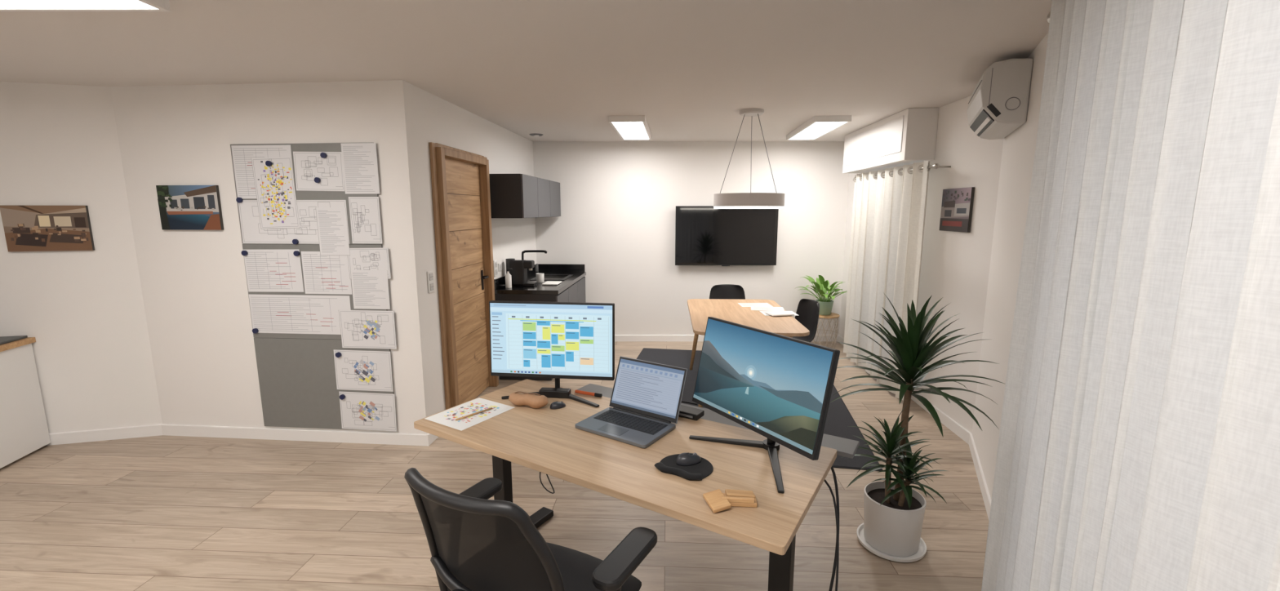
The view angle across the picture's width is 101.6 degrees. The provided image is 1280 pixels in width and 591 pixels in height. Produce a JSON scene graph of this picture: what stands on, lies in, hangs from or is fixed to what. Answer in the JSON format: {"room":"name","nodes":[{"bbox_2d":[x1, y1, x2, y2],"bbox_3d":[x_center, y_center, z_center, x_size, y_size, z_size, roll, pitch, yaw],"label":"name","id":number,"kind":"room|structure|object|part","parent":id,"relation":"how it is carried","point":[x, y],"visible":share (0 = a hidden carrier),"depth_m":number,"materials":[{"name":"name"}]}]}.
{"room":"office","nodes":[
{"label":"office","id":0,"kind":"room"},
{"bbox_2d":[0,81,162,433],"bbox_3d":[-4.343,-0.159,3.568,1.601,2.470,0.140,-2,10,-14],"label":"wall","id":1,"kind":"structure","parent":0,"point":[84,311],"depth_m":3.60,"materials":[{"name":"white paint"}]},
{"bbox_2d":[85,205,94,250],"bbox_3d":[-3.993,-0.454,3.527,0.460,0.305,0.020,-2,10,-14],"label":"stretcher","id":2,"kind":"object","parent":1,"relation":"attached to","point":[86,206],"visible":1,"depth_m":3.58,"materials":[{"name":"grey wood"}]},
{"bbox_2d":[0,204,93,251],"bbox_3d":[-3.990,-0.452,3.515,0.460,0.305,0.002,-2,10,-14],"label":"print","id":3,"kind":"object","parent":2,"relation":"attached to","point":[26,228],"visible":1,"depth_m":3.51},
{"bbox_2d":[45,423,162,445],"bbox_3d":[-4.324,1.029,3.687,1.601,0.085,0.012,-2,10,-14],"label":"baseboard","id":4,"kind":"structure","parent":1,"relation":"attached to","point":[113,433],"depth_m":3.79,"materials":[{"name":"white wood"}]},
{"bbox_2d":[110,80,435,434],"bbox_3d":[-2.524,-0.177,3.679,2.048,2.470,0.140,1,9,5],"label":"wall","id":5,"kind":"structure","parent":0,"point":[193,283],"depth_m":3.59,"materials":[{"name":"white paint"}]},
{"bbox_2d":[155,185,223,230],"bbox_3d":[-3.079,-0.601,3.575,0.440,0.300,0.023,1,9,5],"label":"photo","id":6,"kind":"object","parent":5,"relation":"attached to","point":[197,207],"visible":1,"depth_m":3.56,"materials":[{"name":"multicoloured paper"}]},
{"bbox_2d":[161,423,426,446],"bbox_3d":[-2.530,1.012,3.796,2.048,0.085,0.012,1,9,5],"label":"baseboard","id":7,"kind":"structure","parent":5,"relation":"attached to","point":[206,431],"depth_m":3.79,"materials":[{"name":"white"}]},
{"bbox_2d":[230,142,396,431],"bbox_3d":[-2.202,-0.019,3.587,1.056,1.986,0.032,1,9,5],"label":"notice board","id":8,"kind":"object","parent":5,"relation":"attached to","point":[323,327],"visible":1,"depth_m":3.58,"materials":[{"name":"grey paper"}]},
{"bbox_2d":[381,80,536,434],"bbox_3d":[-1.470,-0.393,5.007,0.140,2.470,3.008,1,9,4],"label":"wall","id":9,"kind":"structure","parent":0,"point":[439,121],"depth_m":3.69,"materials":[{"name":"white paint"}]},
{"bbox_2d":[426,270,434,293],"bbox_3d":[-1.488,-0.098,3.722,0.014,0.156,0.080,1,9,4],"label":"light switch","id":10,"kind":"object","parent":9,"relation":"attached to","point":[429,273],"visible":1,"depth_m":3.71,"materials":[{"name":"white paint"}]},
{"bbox_2d":[429,142,459,409],"bbox_3d":[-1.523,-0.038,3.910,0.200,2.130,0.120,1,9,4],"label":"door frame","id":11,"kind":"structure","parent":9,"relation":"attached to","point":[441,164],"depth_m":3.87,"materials":[{"name":"brown wood"}]},
{"bbox_2d":[435,142,488,404],"bbox_3d":[-1.461,-0.124,4.376,0.075,2.118,0.915,1,9,4],"label":"door","id":12,"kind":"structure","parent":9,"relation":"in","point":[464,218],"depth_m":4.41,"materials":[{"name":"brown wood"}]},
{"bbox_2d":[480,270,484,289],"bbox_3d":[-1.427,-0.141,4.734,0.008,0.180,0.035,1,9,4],"label":"plate","id":13,"kind":"object","parent":12,"relation":"attached to","point":[482,271],"depth_m":4.73,"materials":[{"name":"black metal"}]},
{"bbox_2d":[426,377,499,446],"bbox_3d":[-1.451,0.909,4.429,0.012,0.085,1.480,1,9,4],"label":"baseboard","id":14,"kind":"structure","parent":9,"relation":"attached to","point":[431,438],"depth_m":3.73,"materials":[{"name":"white"}]},
{"bbox_2d":[444,147,486,164],"bbox_3d":[-1.488,-1.116,4.217,0.200,0.055,0.835,1,9,4],"label":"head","id":15,"kind":"object","parent":9,"relation":"attached to","point":[449,153],"visible":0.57,"depth_m":4.16},
{"bbox_2d":[472,159,498,386],"bbox_3d":[-1.456,-0.176,4.822,0.200,2.100,0.060,1,9,4],"label":"door frame","id":16,"kind":"structure","parent":9,"relation":"attached to","point":[484,179],"depth_m":4.75,"materials":[{"name":"brown wood"}]},
{"bbox_2d":[493,259,497,276],"bbox_3d":[-1.391,-0.262,5.043,0.014,0.156,0.080,1,9,4],"label":"wall socket","id":17,"kind":"object","parent":9,"relation":"attached to","point":[495,272],"visible":1,"depth_m":5.02,"materials":[{"name":"white paint"}]},
{"bbox_2d":[497,262,502,271],"bbox_3d":[-1.381,-0.282,5.164,0.014,0.078,0.080,1,9,4],"label":"wall socket","id":18,"kind":"object","parent":9,"relation":"attached to","point":[500,267],"visible":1,"depth_m":5.14,"materials":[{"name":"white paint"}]},
{"bbox_2d":[488,173,560,217],"bbox_3d":[-1.184,-1.042,5.586,0.329,0.405,1.550,1,9,4],"label":"upper cabinet","id":19,"kind":"object","parent":9,"relation":"attached to","point":[512,195],"visible":0.97,"depth_m":4.85,"materials":[{"name":"grey"}]},
{"bbox_2d":[0,341,988,590],"bbox_3d":[-1.276,1.285,2.691,7.929,0.100,8.380,0,9,0],"label":"floor","id":20,"kind":"structure","parent":0,"point":[162,513],"depth_m":2.83,"materials":[{"name":"brown wood"}]},
{"bbox_2d":[0,335,50,468],"bbox_3d":[-4.304,0.772,2.909,0.630,0.840,1.430,-2,10,-14],"label":"sideboard","id":21,"kind":"object","parent":20,"relation":"on","point":[24,428],"visible":1,"depth_m":3.49,"materials":[{"name":"white paint"}]},
{"bbox_2d":[404,467,657,590],"bbox_3d":[-0.345,0.905,1.595,0.705,1.000,0.655,5,11,29],"label":"office chair","id":22,"kind":"object","parent":20,"relation":"on","point":[476,542],"visible":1,"depth_m":1.32,"materials":[{"name":"black plastic"}]},
{"bbox_3d":[-0.425,0.694,1.332,0.476,0.498,0.184,5,11,29],"label":"frame","id":23,"kind":"part","parent":22,"relation":"part of","materials":[{"name":"black plastic"}]},
{"bbox_3d":[-0.295,0.936,1.629,0.520,0.066,0.500,5,11,29],"label":"seat","id":24,"kind":"part","parent":22,"relation":"part of","materials":[{"name":"black fabric"}]},
{"bbox_2d":[493,263,586,380],"bbox_3d":[-1.035,0.221,5.806,0.625,0.999,1.525,1,9,4],"label":"kitchen counter","id":25,"kind":"object","parent":20,"relation":"on","point":[571,288],"depth_m":5.31,"materials":[{"name":"grey"}]},
{"bbox_2d":[505,268,511,288],"bbox_3d":[-1.292,-0.171,5.130,0.060,0.190,0.063,-9,13,-44],"label":"soap bottle","id":26,"kind":"object","parent":25,"relation":"on","point":[508,277],"visible":1,"depth_m":5.11,"materials":[{"name":"white paint"}]},
{"bbox_2d":[506,258,537,286],"bbox_3d":[-1.204,-0.236,5.276,0.295,0.268,0.130,1,9,4],"label":"coffee machine","id":27,"kind":"object","parent":25,"relation":"on","point":[518,273],"visible":0.91,"depth_m":5.22,"materials":[{"name":"black plastic"}]},
{"bbox_3d":[-1.306,-0.241,5.283,0.090,0.260,0.090,1,9,4],"label":"water tank","id":28,"kind":"part","parent":27,"relation":"part of","materials":[{"name":"grey"}]},
{"bbox_2d":[523,281,537,286],"bbox_3d":[-1.112,-0.116,5.289,0.110,0.026,0.120,1,9,4],"label":"drip tray","id":29,"kind":"object","parent":27,"relation":"on","point":[525,283],"depth_m":5.23,"materials":[{"name":"black metal"}]},
{"bbox_2d":[521,249,546,259],"bbox_3d":[-1.136,-0.318,5.589,0.295,0.334,0.078,1,9,4],"label":"kitchen faucet","id":30,"kind":"object","parent":25,"relation":"on","point":[527,251],"visible":0.59,"depth_m":5.57,"materials":[{"name":"black metal"}]},
{"bbox_2d":[536,272,544,282],"bbox_3d":[-1.060,-0.188,5.528,0.084,0.095,0.110,-5,10,-26],"label":"coffee mug","id":31,"kind":"object","parent":25,"relation":"on","point":[540,277],"visible":0.99,"depth_m":5.48,"materials":[{"name":"white ceramic"}]},
{"bbox_2d":[494,271,586,294],"bbox_3d":[-1.035,-0.153,5.745,0.625,0.040,1.525,1,9,4],"label":"countertop","id":32,"kind":"structure","parent":25,"relation":"on","point":[539,289],"depth_m":5.15,"materials":[{"name":"black stone"}]},
{"bbox_2d":[529,274,573,280],"bbox_3d":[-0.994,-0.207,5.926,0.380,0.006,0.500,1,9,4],"label":"sink","id":33,"kind":"object","parent":25,"relation":"in","point":[546,277],"depth_m":5.90,"materials":[{"name":"black"}]},
{"bbox_2d":[542,280,561,284],"bbox_3d":[-0.912,-0.129,5.414,0.160,0.014,0.220,1,9,4],"label":"cloth","id":34,"kind":"object","parent":25,"relation":"on","point":[548,282],"visible":1,"depth_m":5.38,"materials":[{"name":"white fabric"}]},
{"bbox_2d":[413,379,859,590],"bbox_3d":[-0.046,0.930,2.248,1.699,0.738,0.845,6,11,31],"label":"office desk","id":35,"kind":"object","parent":20,"relation":"on","point":[545,440],"visible":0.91,"depth_m":1.92,"materials":[{"name":"brown wood"}]},
{"bbox_2d":[425,397,514,431],"bbox_3d":[-0.769,0.530,2.378,0.245,0.010,0.310,6,11,31],"label":"paper plans","id":36,"kind":"object","parent":35,"relation":"on","point":[461,417],"visible":1,"depth_m":2.36,"materials":[{"name":"white paper"}]},
{"bbox_2d":[508,391,548,408],"bbox_3d":[-0.525,0.488,2.455,0.210,0.068,0.074,3,10,18],"label":"pouch","id":37,"kind":"object","parent":35,"relation":"on","point":[531,400],"visible":1,"depth_m":2.43,"materials":[{"name":"brown leather"}]},
{"bbox_2d":[488,300,614,407],"bbox_3d":[-0.426,0.267,2.542,0.615,0.476,0.174,2,9,13],"label":"computer monitor","id":38,"kind":"object","parent":35,"relation":"on","point":[558,340],"visible":1,"depth_m":2.51,"materials":[{"name":"black plastic"}]},
{"bbox_2d":[550,401,565,408],"bbox_3d":[-0.385,0.509,2.448,0.078,0.028,0.046,-5,11,-30],"label":"computer mouse","id":39,"kind":"object","parent":35,"relation":"on","point":[555,405],"visible":1,"depth_m":2.43,"materials":[{"name":"grey plastic"}]},
{"bbox_2d":[574,389,602,397],"bbox_3d":[-0.258,0.489,2.606,0.148,0.018,0.018,4,10,25],"label":"marker pen","id":40,"kind":"object","parent":35,"relation":"on","point":[595,394],"visible":1,"depth_m":2.60,"materials":[{"name":"orange plastic"}]},
{"bbox_2d":[574,355,688,448],"bbox_3d":[-0.036,0.439,2.232,0.360,0.236,0.337,6,11,34],"label":"laptop","id":41,"kind":"object","parent":35,"relation":"on","point":[646,399],"visible":1,"depth_m":2.28,"materials":[{"name":"silver metal"}]},
{"bbox_2d":[654,453,713,480],"bbox_3d":[0.166,0.607,1.879,0.196,0.018,0.179,6,11,31],"label":"mouse pad","id":42,"kind":"object","parent":35,"relation":"on","point":[700,471],"visible":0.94,"depth_m":1.85,"materials":[{"name":"black fabric"}]},
{"bbox_2d":[675,452,701,466],"bbox_3d":[0.178,0.590,1.904,0.099,0.036,0.059,-3,10,-18],"label":"computer mouse","id":43,"kind":"object","parent":42,"relation":"on","point":[685,459],"visible":1,"depth_m":1.88,"materials":[{"name":"grey plastic"}]},
{"bbox_2d":[678,400,704,420],"bbox_3d":[0.213,0.516,2.407,0.198,0.027,0.172,6,11,34],"label":"station","id":44,"kind":"object","parent":35,"relation":"on","point":[688,412],"visible":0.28,"depth_m":2.32,"materials":[{"name":"black plastic"}]},
{"bbox_2d":[702,488,757,513],"bbox_3d":[0.286,0.636,1.643,0.170,0.036,0.094,-2,10,-15],"label":"wood block","id":45,"kind":"object","parent":35,"relation":"on","point":[717,501],"visible":1,"depth_m":1.62,"materials":[{"name":"brown wood"}]},
{"bbox_2d":[688,316,839,493],"bbox_3d":[0.411,0.367,1.967,0.260,0.462,0.645,-6,11,-32],"label":"computer monitor","id":46,"kind":"object","parent":35,"relation":"on","point":[777,387],"visible":1,"depth_m":1.91,"materials":[{"name":"black plastic"}]},
{"bbox_2d":[636,347,882,471],"bbox_3d":[0.800,0.880,4.839,2.020,0.010,2.720,2,9,10],"label":"area rug","id":47,"kind":"object","parent":20,"relation":"on","point":[838,416],"visible":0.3,"depth_m":4.42,"materials":[{"name":"grey carpet"}]},
{"bbox_2d":[709,284,745,299],"bbox_3d":[0.980,0.311,5.770,0.447,0.812,0.468,0,9,0],"label":"dining chair","id":48,"kind":"object","parent":47,"relation":"on","point":[722,291],"visible":0.3,"depth_m":5.91,"materials":[{"name":"black plastic"}]},
{"bbox_2d":[687,298,809,407],"bbox_3d":[0.885,0.522,4.705,0.880,0.739,1.500,0,9,3],"label":"meeting table","id":49,"kind":"object","parent":47,"relation":"on","point":[727,309],"visible":0.57,"depth_m":4.54,"materials":[{"name":"brown wood"}]},
{"bbox_3d":[0.580,0.429,5.344,0.052,0.716,0.175,-6,11,-34],"label":"leg","id":50,"kind":"part","parent":49,"relation":"part of","materials":[{"name":"brown wood"}]},
{"bbox_2d":[737,302,798,315],"bbox_3d":[1.171,0.123,4.839,0.373,0.002,0.686,-1,9,-9],"label":"papers","id":51,"kind":"object","parent":49,"relation":"on","point":[766,307],"visible":0.81,"depth_m":4.91,"materials":[{"name":"white paper"}]},
{"bbox_2d":[765,311,794,316],"bbox_3d":[1.220,0.158,4.564,0.200,0.012,0.150,-2,9,-12],"label":"notebook","id":52,"kind":"object","parent":51,"relation":"on","point":[775,313],"visible":1,"depth_m":4.52,"materials":[{"name":"white paper"}]},
{"bbox_2d":[792,298,819,342],"bbox_3d":[1.410,0.455,4.881,0.468,0.812,0.447,-2,9,-10],"label":"dining chair","id":53,"kind":"object","parent":47,"relation":"on","point":[807,310],"visible":0.44,"depth_m":4.91,"materials":[{"name":"black plastic"}]},
{"bbox_2d":[811,312,839,348],"bbox_3d":[2.200,0.434,6.281,0.354,0.425,0.354,0,9,0],"label":"wire side table","id":54,"kind":"object","parent":20,"relation":"on","point":[834,316],"visible":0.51,"depth_m":6.17,"materials":[{"name":"brown wood"}]},
{"bbox_2d":[794,275,847,315],"bbox_3d":[2.194,-0.017,6.207,0.601,0.489,0.656,0,9,0],"label":"pothos","id":55,"kind":"object","parent":54,"relation":"on","point":[822,286],"visible":0.98,"depth_m":6.16,"materials":[{"name":"green plant"}]},
{"bbox_2d":[815,299,833,315],"bbox_3d":[2.200,0.142,6.234,0.204,0.165,0.204,0,9,0],"label":"pot","id":56,"kind":"object","parent":55,"relation":"attached to","point":[825,305],"depth_m":6.16,"materials":[{"name":"green ceramic"}]},
{"bbox_2d":[818,312,839,318],"bbox_3d":[2.200,0.232,6.248,0.354,0.016,0.354,0,9,0],"label":"tray","id":57,"kind":"object","parent":54,"relation":"on","point":[833,315],"depth_m":6.13,"materials":[{"name":"brown wood"}]},
{"bbox_2d":[830,294,1004,562],"bbox_3d":[1.323,0.613,2.544,0.834,1.273,0.779,0,9,0],"label":"dracaena","id":58,"kind":"object","parent":20,"relation":"on","point":[894,512],"visible":0.99,"depth_m":2.50,"materials":[{"name":"green plant"}]},
{"bbox_2d":[863,481,926,556],"bbox_3d":[1.255,1.109,2.596,0.276,0.252,0.276,0,9,0],"label":"pot","id":59,"kind":"object","parent":58,"relation":"attached to","point":[891,528],"depth_m":2.51,"materials":[{"name":"white ceramic"}]},
{"bbox_2d":[0,0,1051,141],"bbox_3d":[-1.276,-1.252,2.279,7.929,0.100,8.380,0,9,0],"label":"ceiling","id":60,"kind":"structure","parent":0,"point":[557,70],"depth_m":2.73,"materials":[{"name":"paint"}]},
{"bbox_2d":[0,0,170,11],"bbox_3d":[-2.440,-1.112,1.886,1.200,0.050,0.320,0,9,0],"label":"panel light","id":61,"kind":"object","parent":60,"relation":"attached to","point":[5,5],"depth_m":2.01,"materials":[{"name":"white plastic"}]},
{"bbox_2d":[528,133,542,136],"bbox_3d":[-1.130,-1.746,5.694,0.150,0.020,0.150,0,9,0],"label":"ceiling vent","id":62,"kind":"object","parent":60,"relation":"attached to","point":[533,134],"depth_m":5.67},
{"bbox_2d":[608,115,651,139],"bbox_3d":[-0.075,-1.644,5.163,0.320,0.050,1.200,1,9,4],"label":"panel light","id":63,"kind":"object","parent":60,"relation":"attached to","point":[628,127],"depth_m":4.91,"materials":[{"name":"white plastic"}]},
{"bbox_2d":[713,107,784,208],"bbox_3d":[0.925,-1.138,4.394,0.590,0.803,0.590,0,9,0],"label":"pendant lamp","id":64,"kind":"object","parent":60,"relation":"hanging from","point":[750,200],"visible":1,"depth_m":4.22,"materials":[{"name":"grey metal"}]},
{"bbox_2d":[713,206,783,208],"bbox_3d":[0.925,-0.751,4.457,0.586,0.018,0.586,0,9,0],"label":"diffuser","id":65,"kind":"object","parent":64,"relation":"attached to","point":[715,207],"depth_m":4.26,"materials":[{"name":"white"}]},
{"bbox_2d":[786,115,851,139],"bbox_3d":[1.730,-1.644,5.163,0.320,0.050,1.200,1,9,4],"label":"panel light","id":66,"kind":"object","parent":60,"relation":"attached to","point":[816,126],"depth_m":4.93,"materials":[{"name":"white plastic"}]},
{"bbox_2d":[533,141,848,334],"bbox_3d":[0.625,-0.644,6.551,3.830,2.470,0.140,0,9,0],"label":"wall","id":67,"kind":"structure","parent":0,"point":[620,200],"depth_m":6.43,"materials":[{"name":"white paint"}]},
{"bbox_2d":[614,334,838,341],"bbox_3d":[0.625,0.545,6.668,3.830,0.085,0.012,0,9,0],"label":"baseboard","id":68,"kind":"structure","parent":67,"relation":"attached to","point":[617,337],"depth_m":6.66,"materials":[{"name":"white wood"}]},
{"bbox_2d":[675,205,778,266],"bbox_3d":[1.055,-0.728,6.418,1.245,0.731,0.094,0,9,0],"label":"television","id":69,"kind":"object","parent":67,"relation":"attached to","point":[705,235],"visible":0.88,"depth_m":6.37,"materials":[{"name":"black plastic"}]},
{"bbox_2d":[839,95,1003,433],"bbox_3d":[2.520,-0.393,5.003,0.140,2.470,2.995,1,9,3],"label":"wall","id":70,"kind":"structure","parent":0,"point":[955,266],"depth_m":3.92,"materials":[{"name":"white paint"}]},
{"bbox_2d":[842,107,938,173],"bbox_3d":[2.336,-1.440,5.030,0.248,0.408,1.580,1,9,3],"label":"box","id":71,"kind":"object","parent":70,"relation":"attached to","point":[907,136],"visible":0.93,"depth_m":4.50,"materials":[{"name":"white paint"}]},
{"bbox_3d":[2.216,-1.456,5.035,0.006,0.290,1.440,1,9,3],"label":"access panel","id":72,"kind":"part","parent":71,"relation":"part of","materials":[{"name":"white paint"}]},
{"bbox_2d":[843,160,951,401],"bbox_3d":[2.349,-0.189,5.014,0.196,2.005,1.850,1,9,3],"label":"window curtain","id":73,"kind":"object","parent":71,"relation":"hanging from","point":[890,204],"visible":0.92,"depth_m":4.90,"materials":[{"name":"white fabric"}]},
{"bbox_3d":[2.310,-1.134,4.888,0.022,0.022,1.800,1,9,3],"label":"curtain rod","id":74,"kind":"part","parent":73,"relation":"part of","materials":[{"name":"silver metal"}]},
{"bbox_2d":[838,334,971,444],"bbox_3d":[2.444,0.784,5.198,0.012,0.085,2.995,1,9,3],"label":"baseboard","id":75,"kind":"structure","parent":70,"relation":"attached to","point":[946,420],"depth_m":4.00,"materials":[{"name":"white wood"}]},
{"bbox_2d":[939,186,974,232],"bbox_3d":[2.375,-0.643,3.928,0.023,0.320,0.400,1,9,3],"label":"framed picture","id":76,"kind":"object","parent":70,"relation":"attached to","point":[957,206],"visible":1,"depth_m":3.89,"materials":[{"name":"multicoloured paper"}]},
{"bbox_2d":[972,32,1048,500],"bbox_3d":[1.635,0.102,1.958,0.140,2.470,3.500,5,10,26],"label":"wall","id":77,"kind":"structure","parent":0,"point":[1019,146],"depth_m":2.97,"materials":[{"name":"white paint"}]},
{"bbox_2d":[968,433,991,521],"bbox_3d":[1.567,1.274,2.183,0.012,0.085,3.500,5,10,26],"label":"baseboard","id":78,"kind":"structure","parent":77,"relation":"attached to","point":[984,488],"depth_m":3.17,"materials":[{"name":"white"}]},
{"bbox_2d":[967,57,1033,139],"bbox_3d":[2.084,-1.129,3.070,0.222,0.333,0.723,5,10,26],"label":"air conditioner","id":79,"kind":"object","parent":77,"relation":"attached to","point":[997,105],"visible":1,"depth_m":2.77,"materials":[{"name":"grey plastic"}]},
{"bbox_2d":[986,102,1000,116],"bbox_3d":[1.888,-0.989,2.786,0.026,0.075,0.002,-41,-11,26],"label":"vent","id":80,"kind":"object","parent":79,"relation":"attached to","point":[993,109],"depth_m":2.78,"materials":[{"name":"grey plastic"}]},
{"bbox_2d":[981,0,1279,590],"bbox_3d":[1.141,0.214,1.332,0.138,2.390,1.870,5,10,27],"label":"window curtain","id":81,"kind":"object","parent":77,"relation":"hanging from","point":[1139,445],"visible":1,"depth_m":0.99,"materials":[{"name":"fabric"}]}
]}

